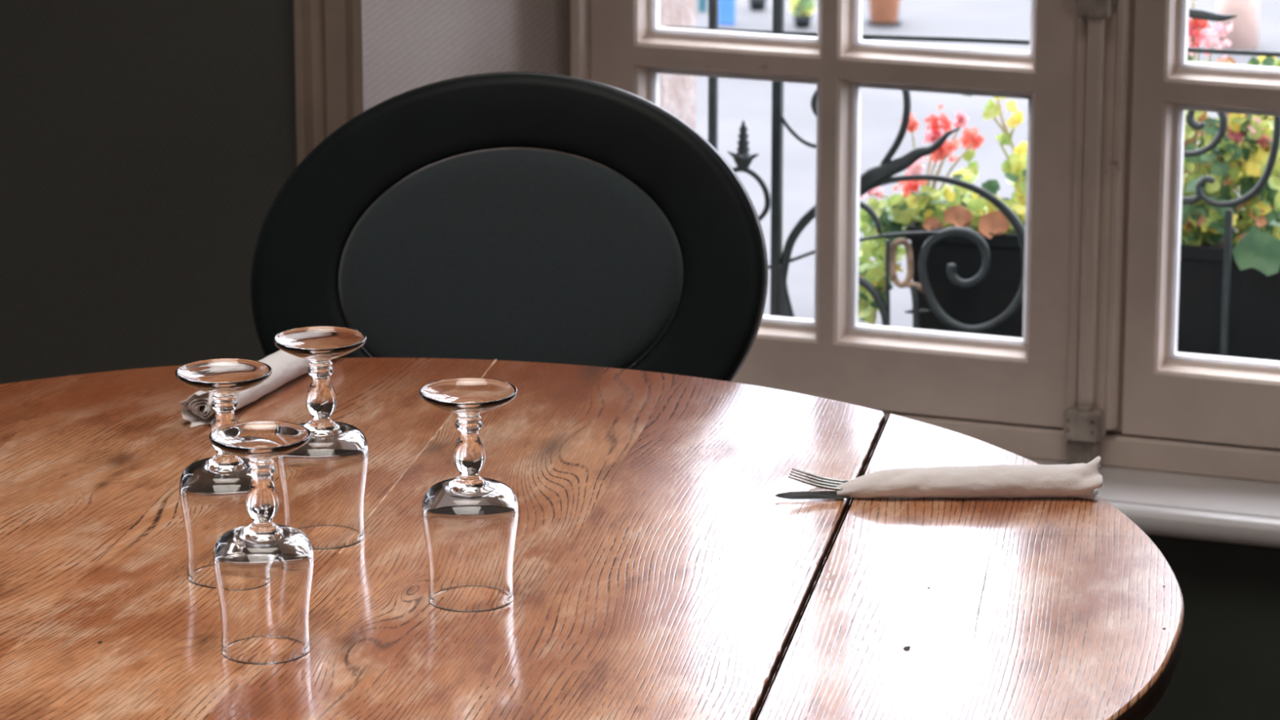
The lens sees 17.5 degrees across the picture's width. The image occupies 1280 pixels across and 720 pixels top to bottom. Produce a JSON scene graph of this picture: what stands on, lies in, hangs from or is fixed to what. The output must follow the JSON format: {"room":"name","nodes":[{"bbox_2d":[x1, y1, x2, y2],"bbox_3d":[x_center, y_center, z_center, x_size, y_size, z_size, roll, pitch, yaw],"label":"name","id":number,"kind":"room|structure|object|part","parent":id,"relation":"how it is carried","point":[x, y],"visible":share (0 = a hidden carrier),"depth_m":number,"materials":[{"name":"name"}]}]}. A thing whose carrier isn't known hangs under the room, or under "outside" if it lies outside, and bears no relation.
{"room":"dining room","nodes":[
{"label":"dining room","id":0,"kind":"room"},
{"bbox_2d":[0,0,296,384],"bbox_3d":[-1.067,-1.129,4.600,2.068,3.100,0.540,5,16,19],"label":"wall","id":1,"kind":"structure","parent":0,"point":[148,147],"depth_m":4.35,"materials":[{"name":"paint"}]},
{"bbox_2d":[293,0,364,167],"bbox_3d":[-0.312,-0.788,4.101,0.075,2.700,0.038,5,16,19],"label":"trim","id":2,"kind":"structure","parent":1,"relation":"attached to","point":[328,34],"depth_m":4.22,"materials":[{"name":"beige paint"}]},
{"bbox_2d":[362,0,570,186],"bbox_3d":[-0.180,-1.148,4.140,0.018,2.526,0.340,13,20,40],"label":"wall reveal","id":3,"kind":"structure","parent":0,"point":[408,45],"depth_m":4.33,"materials":[{"name":"paint"}]},
{"bbox_2d":[659,0,696,129],"bbox_3d":[-0.976,-1.360,4.690,2.138,3.700,0.213,5,16,19],"label":"wall","id":4,"kind":"structure","parent":0,"point":[677,92],"depth_m":4.63,"materials":[{"name":"stone"}]},
{"bbox_2d":[792,13,812,28],"bbox_3d":[0.376,-0.785,9.636,0.045,0.030,0.045,0,15,0],"label":"pot","id":5,"kind":"object","parent":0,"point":[801,20],"depth_m":9.62,"materials":[{"name":"plastic"}]},
{"bbox_2d":[695,0,1279,328],"bbox_3d":[2.000,-2.260,15.389,28.000,0.100,21.100,0,15,0],"label":"outdoor backdrop","id":6,"kind":"structure","parent":0,"point":[739,100],"depth_m":8.67,"materials":[{"name":"white"}]},
{"bbox_2d":[697,0,706,12],"bbox_3d":[0.148,-0.918,9.816,0.030,0.192,0.030,0,15,0],"label":"post","id":7,"kind":"object","parent":6,"relation":"on","point":[702,4],"visible":1,"depth_m":9.83,"materials":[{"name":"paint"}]},
{"bbox_2d":[718,0,735,25],"bbox_3d":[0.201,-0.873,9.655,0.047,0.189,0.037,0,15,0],"label":"bin","id":8,"kind":"object","parent":6,"relation":"on","point":[726,8],"visible":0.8,"depth_m":9.66,"materials":[{"name":"plastic"}]},
{"bbox_2d":[748,0,766,10],"bbox_3d":[0.279,-0.882,9.846,0.073,0.108,0.063,0,15,0],"label":"potted shrub","id":9,"kind":"object","parent":6,"relation":"on","point":[755,5],"visible":1,"depth_m":9.84,"materials":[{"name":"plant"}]},
{"bbox_2d":[788,0,816,28],"bbox_3d":[0.376,-0.822,9.624,0.070,0.106,0.060,0,15,0],"label":"potted shrub","id":10,"kind":"object","parent":6,"relation":"on","point":[802,19],"visible":1,"depth_m":9.62,"materials":[{"name":"green plant"}]},
{"bbox_2d":[865,0,902,26],"bbox_3d":[0.568,-0.831,9.666,0.090,0.101,0.090,0,15,0],"label":"terracotta pot","id":11,"kind":"object","parent":6,"relation":"on","point":[883,13],"visible":1,"depth_m":9.64,"materials":[{"name":"ceramic"}]},
{"bbox_2d":[1213,0,1258,49],"bbox_3d":[1.348,-0.977,9.337,0.103,0.554,0.103,0,15,0],"label":"post","id":12,"kind":"object","parent":6,"relation":"on","point":[1244,35],"visible":0.69,"depth_m":9.35,"materials":[{"name":"white wood"}]},
{"bbox_2d":[1143,534,1279,719],"bbox_3d":[0.504,0.307,4.487,1.772,0.385,0.370,5,16,19],"label":"wall","id":13,"kind":"structure","parent":0,"point":[1228,668],"depth_m":4.24,"materials":[{"name":"paint"}]},
{"bbox_2d":[569,0,1279,548],"bbox_3d":[0.459,-1.000,4.009,1.342,2.386,0.212,5,16,19],"label":"window","id":14,"kind":"structure","parent":13,"relation":"in","point":[1188,445],"depth_m":4.31,"materials":[{"name":"beige paint"}]},
{"bbox_3d":[0.463,-0.651,4.130,0.017,1.480,0.014,5,16,19],"label":"espagnolette rod","id":15,"kind":"part","parent":14,"relation":"part of","materials":[{"name":"beige paint"}]},
{"bbox_3d":[0.458,0.136,4.311,1.342,0.035,0.208,5,16,19],"label":"sill","id":16,"kind":"part","parent":14,"relation":"part of","materials":[{"name":"paint"}]},
{"bbox_3d":[0.579,0.089,4.522,1.150,0.068,0.269,5,16,19],"label":"trim","id":17,"kind":"structure","parent":13,"relation":"on","visible":0},
{"bbox_2d":[906,194,1023,337],"bbox_3d":[0.419,-0.080,4.691,0.196,0.168,0.180,5,16,19],"label":"planter box","id":18,"kind":"object","parent":17,"relation":"on","point":[981,304],"visible":0.27,"depth_m":4.62,"materials":[{"name":"plastic"}]},
{"bbox_2d":[857,104,984,324],"bbox_3d":[0.307,-0.166,4.702,0.187,0.269,0.155,5,16,19],"label":"plant","id":19,"kind":"object","parent":18,"relation":"in","point":[900,211],"visible":0.77,"depth_m":4.65,"materials":[{"name":"green plant"}]},
{"bbox_2d":[923,217,942,231],"bbox_3d":[0.326,-0.150,4.614,0.020,0.015,0.015,-10,18,-32],"label":"dry leaf","id":20,"kind":"object","parent":18,"relation":"on","point":[930,222],"visible":0.94,"depth_m":4.62,"materials":[{"name":"brown plant"}]},
{"bbox_2d":[943,204,973,227],"bbox_3d":[0.353,-0.158,4.602,0.027,0.024,0.027,-12,19,-38],"label":"dry leaf","id":21,"kind":"object","parent":18,"relation":"in","point":[953,215],"visible":0.92,"depth_m":4.61,"materials":[{"name":"brown plant"}]},
{"bbox_2d":[960,98,1026,234],"bbox_3d":[0.403,-0.210,4.649,0.088,0.186,0.159,1,15,5],"label":"plant","id":22,"kind":"object","parent":18,"relation":"on","point":[978,206],"visible":0.53,"depth_m":4.60,"materials":[{"name":"green plant"}]},
{"bbox_2d":[978,210,1010,238],"bbox_3d":[0.392,-0.150,4.591,0.034,0.028,0.028,5,16,19],"label":"dry leaf","id":23,"kind":"object","parent":18,"relation":"in","point":[994,222],"visible":0.97,"depth_m":4.59,"materials":[{"name":"brown plant"}]},
{"bbox_2d":[963,94,1026,206],"bbox_3d":[0.398,-0.237,4.608,0.091,0.145,0.023,5,16,19],"label":"trailing vine","id":24,"kind":"object","parent":18,"relation":"in","point":[992,109],"visible":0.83,"depth_m":4.60,"materials":[{"name":"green plant"}]},
{"bbox_3d":[0.409,-0.233,4.609,0.035,0.135,0.002,5,16,19],"label":"stem","id":25,"kind":"part","parent":24,"relation":"part of","materials":[{"name":"green plant"}]},
{"bbox_2d":[666,0,1279,356],"bbox_3d":[0.565,-0.198,4.428,1.167,0.530,0.037,5,16,19],"label":"iron railing","id":26,"kind":"object","parent":17,"relation":"on","point":[879,175],"visible":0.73,"depth_m":4.53,"materials":[{"name":"black metal"}]},
{"bbox_3d":[0.234,-0.119,4.568,0.244,0.066,0.004,5,16,19],"label":"tie rod","id":27,"kind":"part","parent":26,"relation":"part of","materials":[{"name":"black metal"}]},
{"bbox_3d":[0.272,-0.082,4.564,0.006,0.103,0.004,5,16,19],"label":"tie rod","id":28,"kind":"part","parent":26,"relation":"part of","materials":[{"name":"black metal"}]},
{"bbox_2d":[888,238,931,328],"bbox_3d":[0.297,-0.075,4.569,0.050,0.119,0.013,5,16,19],"label":"shackle","id":29,"kind":"object","parent":26,"relation":"attached to","point":[915,288],"visible":0.9,"depth_m":4.56,"materials":[{"name":"metal"}]},
{"bbox_3d":[0.304,-0.050,4.573,0.016,0.070,0.013,5,16,19],"label":"post","id":30,"kind":"part","parent":29,"relation":"part of","materials":[{"name":"paint"}]},
{"bbox_2d":[1177,214,1279,360],"bbox_3d":[0.729,-0.052,4.581,0.330,0.172,0.180,5,16,19],"label":"planter box","id":31,"kind":"object","parent":17,"relation":"on","point":[1254,320],"visible":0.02,"depth_m":4.52,"materials":[{"name":"plastic"}]},
{"bbox_2d":[1180,0,1238,245],"bbox_3d":[0.604,-0.249,4.567,0.126,0.310,0.153,5,16,19],"label":"plant","id":32,"kind":"object","parent":31,"relation":"in","point":[1201,221],"visible":0.45,"depth_m":4.52,"materials":[{"name":"green plant"}]},
{"bbox_2d":[1210,56,1279,245],"bbox_3d":[0.674,-0.219,4.546,0.105,0.242,0.166,2,15,8],"label":"plant","id":33,"kind":"object","parent":31,"relation":"on","point":[1247,157],"visible":0.73,"depth_m":4.51,"materials":[{"name":"green plant"}]},
{"bbox_2d":[1231,228,1279,275],"bbox_3d":[0.663,-0.116,4.469,0.053,0.046,0.020,5,16,19],"label":"drooping leaf","id":34,"kind":"object","parent":31,"relation":"hanging from","point":[1259,250],"visible":0.96,"depth_m":4.47,"materials":[{"name":"green plant"}]},
{"bbox_3d":[0.000,1.254,1.889,8.400,0.100,8.200,0,15,0],"label":"floor","id":35,"kind":"structure","parent":0,"visible":0},
{"bbox_2d":[250,71,768,382],"bbox_3d":[-0.152,0.251,3.630,0.470,0.936,0.493,3,15,10],"label":"chair","id":36,"kind":"object","parent":35,"relation":"on","point":[520,255],"visible":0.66,"depth_m":3.71,"materials":[{"name":"black wood"}]},
{"bbox_2d":[338,148,683,368],"bbox_3d":[-0.117,-0.074,3.722,0.313,0.231,0.034,3,1,10],"label":"cushion","id":37,"kind":"object","parent":36,"relation":"on","point":[520,255],"depth_m":3.71,"materials":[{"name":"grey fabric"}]},
{"bbox_2d":[0,357,1184,719],"bbox_3d":[-0.217,0.513,3.011,1.186,0.750,1.186,3,15,10],"label":"round table","id":38,"kind":"object","parent":35,"relation":"on","point":[660,571],"visible":0.88,"depth_m":2.92,"materials":[{"name":"brown wood"}]},
{"bbox_2d":[175,358,274,588],"bbox_3d":[-0.288,0.079,2.894,0.067,0.149,0.067,-4,16,-15],"label":"wine glass","id":39,"kind":"object","parent":38,"relation":"on","point":[213,491],"visible":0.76,"depth_m":2.88,"materials":[{"name":"clear glass"}]},
{"bbox_3d":[-0.288,0.046,2.885,0.022,0.045,0.022,-12,19,-38],"label":"stem","id":40,"kind":"part","parent":39,"relation":"part of","materials":[{"name":"clear glass"}]},
{"bbox_2d":[178,456,274,588],"bbox_3d":[-0.288,0.109,2.902,0.066,0.087,0.066,-12,19,-38],"label":"bowl","id":41,"kind":"object","parent":39,"relation":"on","point":[213,491],"depth_m":2.87,"materials":[{"name":"clear glass"}]},
{"bbox_2d":[178,349,310,427],"bbox_3d":[-0.307,0.013,3.376,0.036,0.026,0.233,6,16,21],"label":"napkin","id":42,"kind":"object","parent":38,"relation":"on","point":[197,410],"visible":0.46,"depth_m":3.34,"materials":[{"name":"white fabric"}]},
{"bbox_2d":[208,420,313,664],"bbox_3d":[-0.248,0.120,2.739,0.067,0.149,0.067,-4,16,-15],"label":"wine glass","id":43,"kind":"object","parent":38,"relation":"on","point":[263,568],"visible":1,"depth_m":2.73,"materials":[{"name":"clear glass"}]},
{"bbox_3d":[-0.248,0.087,2.730,0.022,0.045,0.022,-12,19,-38],"label":"stem","id":44,"kind":"part","parent":43,"relation":"part of","materials":[{"name":"clear glass"}]},
{"bbox_2d":[213,524,313,664],"bbox_3d":[-0.248,0.151,2.747,0.066,0.087,0.066,-12,19,-38],"label":"bowl","id":45,"kind":"object","parent":43,"relation":"on","point":[263,573],"depth_m":2.72,"materials":[{"name":"clear glass"}]},
{"bbox_2d":[272,325,368,549],"bbox_3d":[-0.228,0.056,2.980,0.067,0.149,0.067,-2,15,-7],"label":"wine glass","id":46,"kind":"object","parent":38,"relation":"on","point":[322,482],"visible":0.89,"depth_m":2.97,"materials":[{"name":"clear glass"}]},
{"bbox_3d":[-0.228,0.022,2.971,0.022,0.045,0.022,3,15,10],"label":"stem","id":47,"kind":"part","parent":46,"relation":"part of","materials":[{"name":"clear glass"}]},
{"bbox_2d":[275,421,368,549],"bbox_3d":[-0.228,0.086,2.988,0.066,0.087,0.066,3,15,10],"label":"bowl","id":48,"kind":"object","parent":46,"relation":"on","point":[322,482],"depth_m":2.96,"materials":[{"name":"clear glass"}]},
{"bbox_2d":[419,377,518,612],"bbox_3d":[-0.116,0.092,2.844,0.067,0.149,0.067,11,18,34],"label":"wine glass","id":49,"kind":"object","parent":38,"relation":"on","point":[469,520],"visible":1,"depth_m":2.83,"materials":[{"name":"clear glass"}]},
{"bbox_3d":[-0.116,0.059,2.835,0.022,0.045,0.022,0,15,0],"label":"stem","id":50,"kind":"part","parent":49,"relation":"part of","materials":[{"name":"clear glass"}]},
{"bbox_2d":[421,477,518,612],"bbox_3d":[-0.116,0.123,2.852,0.066,0.087,0.066,0,15,0],"label":"bowl","id":51,"kind":"object","parent":49,"relation":"on","point":[469,524],"depth_m":2.83,"materials":[{"name":"clear glass"}]},
{"bbox_2d":[775,456,1102,501],"bbox_3d":[0.222,0.087,3.093,0.244,0.030,0.043,0,15,-1],"label":"napkin","id":52,"kind":"object","parent":38,"relation":"on","point":[1082,480],"visible":1,"depth_m":3.08,"materials":[{"name":"white fabric"}]},
{"bbox_3d":[0.128,0.101,3.089,0.056,0.003,0.009,-1,29,-3],"label":"knife blade","id":53,"kind":"part","parent":52,"relation":"part of","materials":[{"name":"silver metal"}]}
]}

